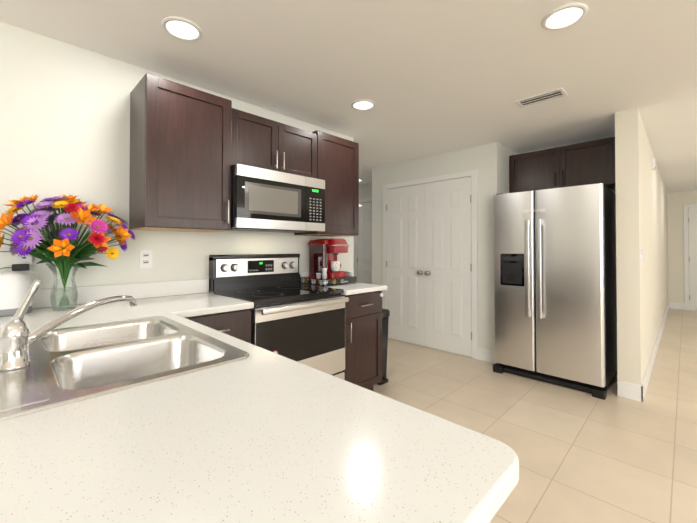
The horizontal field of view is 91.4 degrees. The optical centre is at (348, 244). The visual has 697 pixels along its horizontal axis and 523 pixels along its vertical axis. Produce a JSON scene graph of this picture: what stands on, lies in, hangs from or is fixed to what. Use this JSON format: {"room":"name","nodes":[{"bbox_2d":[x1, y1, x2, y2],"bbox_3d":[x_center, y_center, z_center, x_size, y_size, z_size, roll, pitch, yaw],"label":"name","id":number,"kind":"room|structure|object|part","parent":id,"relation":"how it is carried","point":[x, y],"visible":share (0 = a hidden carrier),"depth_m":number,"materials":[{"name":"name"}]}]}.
{"room":"kitchen","nodes":[
{"label":"kitchen","id":0,"kind":"room"},
{"bbox_2d":[0,21,353,292],"bbox_3d":[-2.662,0.055,0.881,0.120,2.385,7.580,-1,-1,45],"label":"wall","id":1,"kind":"structure","parent":0,"point":[64,118],"depth_m":1.96,"materials":[{"name":"paint"}]},
{"bbox_2d":[1,251,32,272],"bbox_3d":[-1.700,0.170,1.725,0.052,0.270,0.148,-1,-1,45],"label":"electrical outlet","id":2,"kind":"object","parent":1,"relation":"attached to","point":[20,267],"depth_m":1.74,"materials":[{"name":"white plastic"}]},
{"bbox_3d":[-1.689,0.094,1.768,0.007,0.116,0.072,-1,-1,45],"label":"duplex electrical outlet","id":3,"kind":"part","parent":2,"relation":"part of","materials":[{"name":"white plastic"}]},
{"bbox_2d":[139,250,151,267],"bbox_3d":[-1.293,0.096,2.168,0.006,0.116,0.072,-1,-1,45],"label":"electrical outlet","id":4,"kind":"object","parent":1,"relation":"attached to","point":[145,258],"visible":1,"depth_m":2.16,"materials":[{"name":"white plastic"}]},
{"bbox_2d":[129,73,231,231],"bbox_3d":[-1.048,-0.514,2.151,0.385,0.854,0.497,-1,-1,45],"label":"upper cabinet","id":5,"kind":"object","parent":1,"relation":"attached to","point":[180,156],"visible":1,"depth_m":2.02,"materials":[{"name":"brown wood"}]},
{"bbox_2d":[231,108,316,178],"bbox_3d":[-0.618,-0.708,2.608,0.355,0.390,0.747,-1,-1,45],"label":"upper cabinet","id":6,"kind":"object","parent":1,"relation":"attached to","point":[261,142],"visible":0.73,"depth_m":2.47,"materials":[{"name":"brown wood"}]},
{"bbox_2d":[231,164,324,232],"bbox_3d":[-0.596,-0.304,2.583,0.412,0.411,0.748,-1,-1,45],"label":"microwave","id":7,"kind":"object","parent":6,"relation":"attached to","point":[264,200],"visible":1,"depth_m":2.38,"materials":[{"name":"silver metal"}]},
{"bbox_2d":[294,130,358,236],"bbox_3d":[-0.178,-0.503,3.048,0.355,0.854,0.495,-1,-1,45],"label":"upper cabinet","id":8,"kind":"object","parent":1,"relation":"attached to","point":[338,165],"visible":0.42,"depth_m":2.96,"materials":[{"name":"brown wood"}]},
{"bbox_2d":[0,0,696,192],"bbox_3d":[1.698,-1.177,1.724,12.200,0.100,14.900,-1,-1,45],"label":"ceiling","id":9,"kind":"structure","parent":0,"point":[429,78],"depth_m":2.10,"materials":[{"name":"paint"}]},
{"bbox_2d":[161,16,202,40],"bbox_3d":[-0.869,-1.121,1.778,0.196,0.009,0.196,-1,-1,45],"label":"recessed light","id":10,"kind":"object","parent":9,"relation":"in","point":[181,28],"visible":1,"depth_m":1.77,"materials":[{"name":"white plastic"}]},
{"bbox_2d":[351,99,375,109],"bbox_3d":[0.118,-1.109,2.715,0.196,0.009,0.196,-1,-1,45],"label":"recessed light","id":11,"kind":"object","parent":9,"relation":"in","point":[363,104],"visible":1,"depth_m":2.70,"materials":[{"name":"white plastic"}]},
{"bbox_2d":[515,88,567,107],"bbox_3d":[1.469,-1.112,2.599,0.320,0.006,0.170,-1,-1,45],"label":"ceiling vent","id":12,"kind":"object","parent":9,"relation":"in","point":[543,97],"visible":1,"depth_m":2.59,"materials":[{"name":"white metal"}]},
{"bbox_2d":[541,3,587,29],"bbox_3d":[1.069,-1.122,1.686,0.196,0.009,0.196,-1,-1,45],"label":"recessed light","id":13,"kind":"object","parent":9,"relation":"in","point":[564,16],"visible":1,"depth_m":1.68,"materials":[{"name":"white"}]},
{"bbox_2d":[359,183,371,202],"bbox_3d":[0.908,0.114,5.538,5.680,2.385,0.120,-1,-1,45],"label":"wall","id":14,"kind":"structure","parent":0,"point":[365,190],"depth_m":6.07,"materials":[{"name":"paint"}]},
{"bbox_2d":[354,198,371,276],"bbox_3d":[0.451,0.249,5.891,0.952,2.123,0.020,-1,-1,45],"label":"door frame","id":15,"kind":"structure","parent":14,"relation":"attached to","point":[355,237],"depth_m":6.18,"materials":[{"name":"white wood"}]},
{"bbox_2d":[357,202,371,283],"bbox_3d":[0.423,0.280,5.874,0.825,2.038,0.079,-1,-1,45],"label":"door","id":16,"kind":"structure","parent":14,"relation":"in","point":[364,255],"depth_m":6.04,"materials":[{"name":"white wood"}]},
{"bbox_2d":[372,142,516,357],"bbox_3d":[1.248,0.101,4.560,1.780,2.385,0.790,-1,-1,45],"label":"wall","id":17,"kind":"structure","parent":0,"point":[489,162],"depth_m":3.81,"materials":[{"name":"paint"}]},
{"bbox_2d":[386,184,424,345],"bbox_3d":[0.719,0.262,4.466,0.619,2.038,0.079,-1,-1,45],"label":"pantry door","id":18,"kind":"structure","parent":17,"relation":"in","point":[405,261],"depth_m":4.46,"materials":[{"name":"white wood"}]},
{"bbox_2d":[383,169,477,359],"bbox_3d":[0.962,0.229,4.270,1.351,2.123,0.020,-1,-1,45],"label":"door frame","id":19,"kind":"structure","parent":17,"relation":"attached to","point":[474,208],"depth_m":3.83,"materials":[{"name":"white wood"}]},
{"bbox_2d":[424,177,471,356],"bbox_3d":[1.160,0.256,4.028,0.619,2.038,0.079,-1,-1,45],"label":"pantry door","id":20,"kind":"structure","parent":17,"relation":"in","point":[448,280],"depth_m":4.03,"materials":[{"name":"white wood"}]},
{"bbox_2d":[373,308,696,522],"bbox_3d":[1.698,1.308,1.692,12.200,0.100,14.900,-1,-1,45],"label":"floor","id":21,"kind":"structure","parent":0,"point":[586,457],"depth_m":2.35,"materials":[{"name":"tile"}]},
{"bbox_2d":[186,309,250,342],"bbox_3d":[-0.949,0.821,2.068,0.618,0.884,0.443,-1,-1,45],"label":"base cabinet","id":22,"kind":"object","parent":21,"relation":"on","point":[236,324],"visible":0.08,"depth_m":1.91,"materials":[{"name":"brown wood"}]},
{"bbox_2d":[0,316,23,522],"bbox_3d":[-1.090,0.294,0.762,2.268,0.135,0.431,-1,-1,45],"label":"countertop","id":23,"kind":"structure","parent":22,"relation":"on","point":[11,506],"depth_m":0.48,"materials":[{"name":"stone"}]},
{"bbox_2d":[12,284,147,331],"bbox_3d":[-1.302,0.304,1.619,0.759,0.135,0.450,-1,-1,45],"label":"countertop","id":24,"kind":"structure","parent":22,"relation":"on","point":[42,313],"depth_m":1.79,"materials":[{"name":"stone"}]},
{"bbox_2d":[0,271,31,316],"bbox_3d":[-1.646,0.234,1.646,0.168,0.205,0.168,-1,-1,45],"label":"toaster","id":25,"kind":"object","parent":24,"relation":"on","point":[15,286],"visible":0.98,"depth_m":1.60,"materials":[{"name":"white plastic"}]},
{"bbox_2d":[0,194,134,310],"bbox_3d":[-1.450,0.035,1.767,0.345,0.605,0.597,-1,-1,45],"label":"vase","id":26,"kind":"object","parent":24,"relation":"on","point":[58,249],"visible":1,"depth_m":1.73,"materials":[{"name":"clear glass"}]},
{"bbox_2d":[160,278,253,303],"bbox_3d":[-0.929,0.310,2.074,0.648,0.135,0.418,-1,-1,45],"label":"countertop","id":27,"kind":"structure","parent":22,"relation":"on","point":[201,285],"depth_m":2.35,"materials":[{"name":"stone"}]},
{"bbox_2d":[16,360,507,522],"bbox_3d":[-0.229,0.341,0.552,0.750,0.035,0.450,-1,-1,45],"label":"countertop","id":28,"kind":"structure","parent":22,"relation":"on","point":[259,435],"depth_m":0.50,"materials":[{"name":"stone"}]},
{"bbox_2d":[128,282,518,495],"bbox_3d":[-0.555,0.300,1.301,2.268,0.135,0.150,-1,-1,45],"label":"countertop","id":29,"kind":"structure","parent":22,"relation":"on","point":[491,458],"depth_m":0.71,"materials":[{"name":"stone"}]},
{"bbox_2d":[0,316,249,419],"bbox_3d":[-0.764,0.414,1.084,0.828,0.183,0.558,-1,-1,45],"label":"sink","id":30,"kind":"object","parent":29,"relation":"in","point":[72,364],"visible":0.62,"depth_m":1.06,"materials":[{"name":"silver metal"}]},
{"bbox_2d":[0,279,136,370],"bbox_3d":[-0.829,0.208,1.051,0.248,0.227,0.357,-1,-1,45],"label":"faucet","id":31,"kind":"object","parent":30,"relation":"on","point":[17,337],"visible":1,"depth_m":0.89,"materials":[{"name":"silver metal"}]},
{"bbox_2d":[209,254,348,379],"bbox_3d":[-0.494,0.673,2.469,0.698,1.190,0.758,-1,-1,45],"label":"range","id":32,"kind":"object","parent":21,"relation":"on","point":[293,318],"visible":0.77,"depth_m":2.39,"materials":[{"name":"black metal"}]},
{"bbox_2d":[341,291,382,390],"bbox_3d":[-0.080,0.831,2.917,0.655,0.884,0.458,-1,-1,45],"label":"base cabinet","id":33,"kind":"object","parent":21,"relation":"on","point":[363,340],"visible":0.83,"depth_m":2.72,"materials":[{"name":"brown wood"}]},
{"bbox_2d":[299,272,386,294],"bbox_3d":[-0.070,0.321,2.938,0.648,0.135,0.493,-1,-1,45],"label":"countertop","id":34,"kind":"structure","parent":33,"relation":"on","point":[350,288],"depth_m":2.81,"materials":[{"name":"stone"}]},
{"bbox_2d":[316,268,326,278],"bbox_3d":[-0.226,0.245,2.838,0.104,0.087,0.047,0,-1,30],"label":"pod","id":35,"kind":"object","parent":34,"relation":"on","point":[324,273],"depth_m":2.81,"materials":[{"name":"white plastic"}]},
{"bbox_2d":[300,276,356,286],"bbox_3d":[-0.181,0.323,3.026,0.321,0.063,0.400,-1,-1,45],"label":"drawer","id":36,"kind":"object","parent":34,"relation":"on","point":[326,281],"visible":0.94,"depth_m":2.90,"materials":[{"name":"black plastic"}]},
{"bbox_2d":[308,238,349,277],"bbox_3d":[-0.169,0.121,3.021,0.299,0.340,0.268,-1,-1,45],"label":"coffee maker","id":37,"kind":"object","parent":34,"relation":"on","point":[323,253],"visible":0.94,"depth_m":2.94,"materials":[{"name":"red"}]},
{"bbox_2d":[331,261,340,270],"bbox_3d":[-0.105,0.196,3.012,0.087,0.088,0.112,-1,-1,45],"label":"mug","id":38,"kind":"object","parent":37,"relation":"on","point":[335,265],"visible":1,"depth_m":2.97,"materials":[{"name":"white ceramic"}]},
{"bbox_2d":[346,271,352,275],"bbox_3d":[-0.005,0.270,3.092,0.098,0.043,0.048,-1,-1,42],"label":"pod","id":39,"kind":"object","parent":34,"relation":"on","point":[348,273],"depth_m":3.06,"materials":[{"name":"white plastic"}]},
{"bbox_2d":[378,308,389,384],"bbox_3d":[0.182,0.945,3.246,0.414,0.664,0.278,-1,-1,45],"label":"trash can","id":40,"kind":"object","parent":21,"relation":"on","point":[385,315],"visible":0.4,"depth_m":3.17,"materials":[{"name":"black plastic"}]},
{"bbox_2d":[493,183,616,399],"bbox_3d":[2.058,0.386,3.393,0.910,1.787,0.898,-1,-1,45],"label":"fridge","id":41,"kind":"object","parent":21,"relation":"on","point":[555,299],"visible":1,"depth_m":3.05,"materials":[{"name":"silver metal"}]},
{"bbox_2d":[521,136,615,193],"bbox_3d":[2.473,0.092,3.807,1.020,2.385,0.130,-1,-1,45],"label":"wall","id":42,"kind":"structure","parent":0,"point":[613,190],"depth_m":3.53,"materials":[{"name":"paint"}]},
{"bbox_2d":[509,137,615,192],"bbox_3d":[2.301,-0.793,3.645,1.012,0.450,0.355,-1,-1,45],"label":"upper cabinet","id":43,"kind":"object","parent":42,"relation":"attached to","point":[585,163],"visible":0.92,"depth_m":3.51,"materials":[{"name":"brown wood"}]},
{"bbox_2d":[615,108,667,384],"bbox_3d":[4.439,0.106,4.955,0.150,2.385,6.030,-1,-1,45],"label":"wall","id":44,"kind":"structure","parent":0,"point":[641,215],"depth_m":2.85,"materials":[{"name":"paint"}]},
{"bbox_2d":[640,249,642,263],"bbox_3d":[2.427,0.102,2.813,0.014,0.120,0.075,-1,-1,45],"label":"light switch","id":45,"kind":"object","parent":44,"relation":"attached to","point":[641,256],"visible":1,"depth_m":2.81,"materials":[{"name":"white plastic"}]},
{"bbox_2d":[636,302,669,401],"bbox_3d":[4.472,1.233,4.870,0.037,0.130,6.004,-1,-1,45],"label":"baseboard","id":46,"kind":"structure","parent":44,"relation":"attached to","point":[641,389],"depth_m":3.30,"materials":[{"name":"white wood"}]},
{"bbox_2d":[651,158,655,169],"bbox_3d":[3.451,-0.905,3.842,0.034,0.120,0.120,-1,-1,45],"label":"smoke detector","id":47,"kind":"object","parent":44,"relation":"attached to","point":[653,166],"visible":1,"depth_m":3.80,"materials":[{"name":"white plastic"}]},
{"bbox_2d":[667,191,696,303],"bbox_3d":[8.866,0.106,4.891,6.520,2.385,0.120,-1,-1,45],"label":"wall","id":48,"kind":"structure","parent":0,"point":[676,201],"depth_m":6.95,"materials":[{"name":"paint"}]},
{"bbox_2d":[670,302,696,310],"bbox_3d":[8.872,1.232,4.777,6.370,0.130,0.014,-1,-1,45],"label":"baseboard","id":49,"kind":"structure","parent":48,"relation":"attached to","point":[673,305],"depth_m":6.92,"materials":[{"name":"white"}]},
{"bbox_2d":[683,204,696,309],"bbox_3d":[7.117,0.257,6.527,0.952,2.123,0.020,-1,-1,45],"label":"door frame","id":50,"kind":"structure","parent":48,"relation":"attached to","point":[686,262],"depth_m":6.83,"materials":[{"name":"white wood"}]},
{"bbox_2d":[688,207,696,309],"bbox_3d":[7.109,0.288,6.530,0.825,2.038,0.024,-1,-1,45],"label":"end door","id":51,"kind":"structure","parent":48,"relation":"in","point":[692,220],"depth_m":6.77,"materials":[{"name":"white wood"}]}
]}

